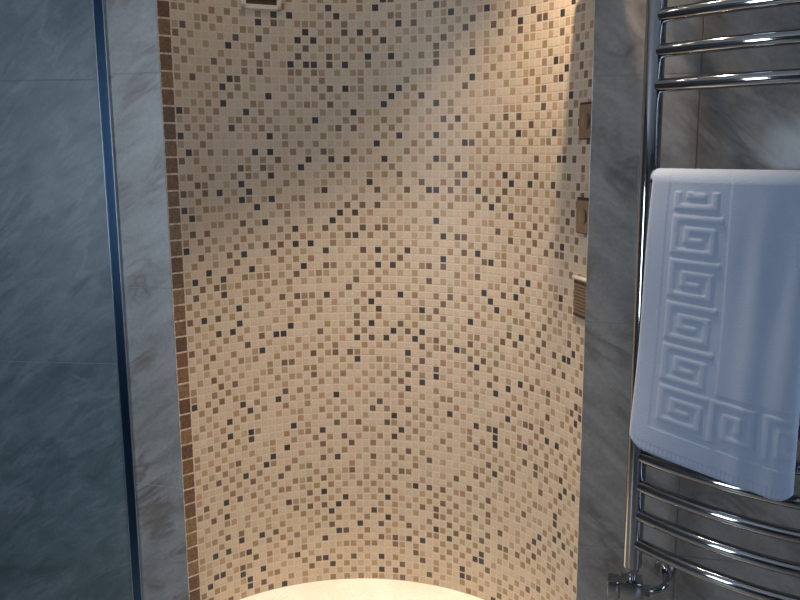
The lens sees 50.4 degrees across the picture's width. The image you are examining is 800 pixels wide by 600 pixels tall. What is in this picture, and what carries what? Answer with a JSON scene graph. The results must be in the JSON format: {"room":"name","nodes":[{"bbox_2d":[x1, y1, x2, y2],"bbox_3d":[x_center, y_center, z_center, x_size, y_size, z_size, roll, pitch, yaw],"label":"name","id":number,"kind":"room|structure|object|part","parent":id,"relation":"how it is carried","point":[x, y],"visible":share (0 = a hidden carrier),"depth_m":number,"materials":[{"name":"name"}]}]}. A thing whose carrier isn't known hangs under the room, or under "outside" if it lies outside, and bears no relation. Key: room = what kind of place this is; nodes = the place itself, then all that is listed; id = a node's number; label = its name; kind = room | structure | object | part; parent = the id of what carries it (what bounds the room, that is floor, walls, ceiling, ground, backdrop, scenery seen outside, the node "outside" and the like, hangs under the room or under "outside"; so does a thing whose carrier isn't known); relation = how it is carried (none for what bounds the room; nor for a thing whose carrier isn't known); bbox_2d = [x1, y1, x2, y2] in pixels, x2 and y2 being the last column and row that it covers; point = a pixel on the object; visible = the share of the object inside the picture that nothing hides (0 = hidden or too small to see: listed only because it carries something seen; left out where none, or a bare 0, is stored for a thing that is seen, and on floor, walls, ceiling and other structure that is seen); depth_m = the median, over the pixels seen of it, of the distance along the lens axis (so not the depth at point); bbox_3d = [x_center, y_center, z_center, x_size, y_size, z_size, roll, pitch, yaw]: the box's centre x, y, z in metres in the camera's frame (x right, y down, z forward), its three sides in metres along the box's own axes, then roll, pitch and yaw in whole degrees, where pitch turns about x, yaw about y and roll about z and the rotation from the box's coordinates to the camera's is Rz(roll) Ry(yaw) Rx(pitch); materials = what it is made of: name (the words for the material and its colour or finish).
{"room":"bathroom","nodes":[
{"label":"bathroom","id":0,"kind":"room"},
{"bbox_2d":[0,0,143,599],"bbox_3d":[-1.536,-0.222,2.565,1.418,2.401,0.081,1,10,7],"label":"shower door","id":1,"kind":"structure","parent":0,"point":[64,525],"depth_m":2.51,"materials":[{"name":"clear glass"}]},
{"bbox_2d":[92,0,143,599],"bbox_3d":[-0.822,-0.205,2.438,0.034,2.400,0.008,2,10,15],"label":"trim","id":2,"kind":"structure","parent":1,"relation":"attached to","point":[99,16],"depth_m":2.47,"materials":[{"name":"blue metal"}]},
{"bbox_2d":[240,579,482,599],"bbox_3d":[-0.028,0.985,2.655,1.173,0.030,0.387,2,10,14],"label":"shower tray","id":3,"kind":"object","parent":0,"point":[339,589],"visible":1,"depth_m":2.77,"materials":[{"name":"beige ceramic"}]},
{"bbox_2d":[105,0,799,599],"bbox_3d":[0.661,-0.188,2.282,2.914,2.400,0.461,2,10,15],"label":"wall","id":4,"kind":"structure","parent":0,"point":[383,248],"depth_m":2.52,"materials":[{"name":"tile"}]},
{"bbox_2d":[156,0,200,599],"bbox_3d":[-0.658,-0.196,2.434,0.040,2.382,0.061,-10,14,-43],"label":"trim","id":5,"kind":"structure","parent":4,"relation":"attached to","point":[163,6],"depth_m":2.44,"materials":[{"name":"brown tile"}]},
{"bbox_2d":[241,0,281,10],"bbox_3d":[-0.405,-0.904,2.465,0.118,0.118,0.022,-5,11,-24],"label":"air vent","id":6,"kind":"object","parent":4,"relation":"in","point":[248,4],"visible":1,"depth_m":2.47,"materials":[{"name":"beige plastic"}]},
{"bbox_2d":[246,0,276,4],"bbox_3d":[-0.406,-0.905,2.468,0.106,0.106,0.012,-5,11,-24],"label":"grille","id":7,"kind":"object","parent":6,"relation":"attached to","point":[248,2],"depth_m":2.47,"materials":[{"name":"brown metal"}]},
{"bbox_2d":[572,275,585,319],"bbox_3d":[0.469,-0.005,2.197,0.017,0.107,0.086,-3,10,-13],"label":"air vent","id":8,"kind":"object","parent":4,"relation":"attached to","point":[579,305],"visible":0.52,"depth_m":2.20,"materials":[{"name":"brown metal"}]},
{"bbox_2d":[576,197,588,234],"bbox_3d":[0.467,-0.214,2.162,0.016,0.092,0.082,-3,10,-14],"label":"jet","id":9,"kind":"object","parent":4,"relation":"attached to","point":[582,204],"visible":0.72,"depth_m":2.16,"materials":[{"name":"brown metal"}]},
{"bbox_2d":[579,101,591,139],"bbox_3d":[0.466,-0.447,2.119,0.016,0.092,0.082,-3,10,-13],"label":"jet","id":10,"kind":"object","parent":4,"relation":"attached to","point":[585,108],"visible":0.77,"depth_m":2.12,"materials":[{"name":"brown metal"}]},
{"bbox_2d":[607,0,799,599],"bbox_3d":[1.031,-0.035,1.768,1.116,1.646,0.354,2,10,15],"label":"towel radiator","id":11,"kind":"object","parent":4,"relation":"attached to","point":[630,586],"visible":0.59,"depth_m":1.88,"materials":[{"name":"silver metal"}]},
{"bbox_3d":[0.568,-0.109,1.963,0.045,1.562,0.045,0,10,0],"label":"post","id":12,"kind":"part","parent":11,"relation":"part of","materials":[{"name":"silver metal"}]},
{"bbox_2d":[629,168,799,500],"bbox_3d":[0.685,0.059,1.832,0.086,0.674,0.382,-10,14,-42],"label":"bath towel","id":13,"kind":"object","parent":11,"relation":"hanging from","point":[716,395],"visible":1,"depth_m":1.79,"materials":[{"name":"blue terry cotton"}]},
{"bbox_3d":[1.023,0.634,1.839,0.997,0.030,0.255,2,10,15],"label":"rail","id":14,"kind":"part","parent":11,"relation":"part of","materials":[{"name":"silver metal"}]},
{"bbox_3d":[1.023,0.560,1.826,0.997,0.030,0.255,2,10,15],"label":"rail","id":15,"kind":"part","parent":11,"relation":"part of","materials":[{"name":"silver metal"}]},
{"bbox_3d":[1.022,0.487,1.813,0.997,0.030,0.255,2,10,15],"label":"rail","id":16,"kind":"part","parent":11,"relation":"part of","materials":[{"name":"silver metal"}]},
{"bbox_3d":[1.049,0.404,1.851,0.962,0.030,0.389,0,10,0],"label":"rail","id":17,"kind":"part","parent":11,"relation":"part of","materials":[{"name":"silver metal"}]},
{"bbox_3d":[1.015,-0.436,1.648,0.997,0.030,0.255,2,10,15],"label":"rail","id":18,"kind":"part","parent":11,"relation":"part of","materials":[{"name":"silver metal"}]},
{"bbox_3d":[1.015,-0.510,1.635,0.997,0.030,0.255,2,10,15],"label":"rail","id":19,"kind":"part","parent":11,"relation":"part of","materials":[{"name":"silver metal"}]},
{"bbox_3d":[1.014,-0.583,1.622,0.997,0.030,0.255,2,10,15],"label":"rail","id":20,"kind":"part","parent":11,"relation":"part of","materials":[{"name":"silver metal"}]},
{"bbox_3d":[1.021,0.341,1.787,0.997,0.030,0.255,2,10,15],"label":"rail","id":21,"kind":"part","parent":11,"relation":"part of","materials":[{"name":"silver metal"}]}
]}

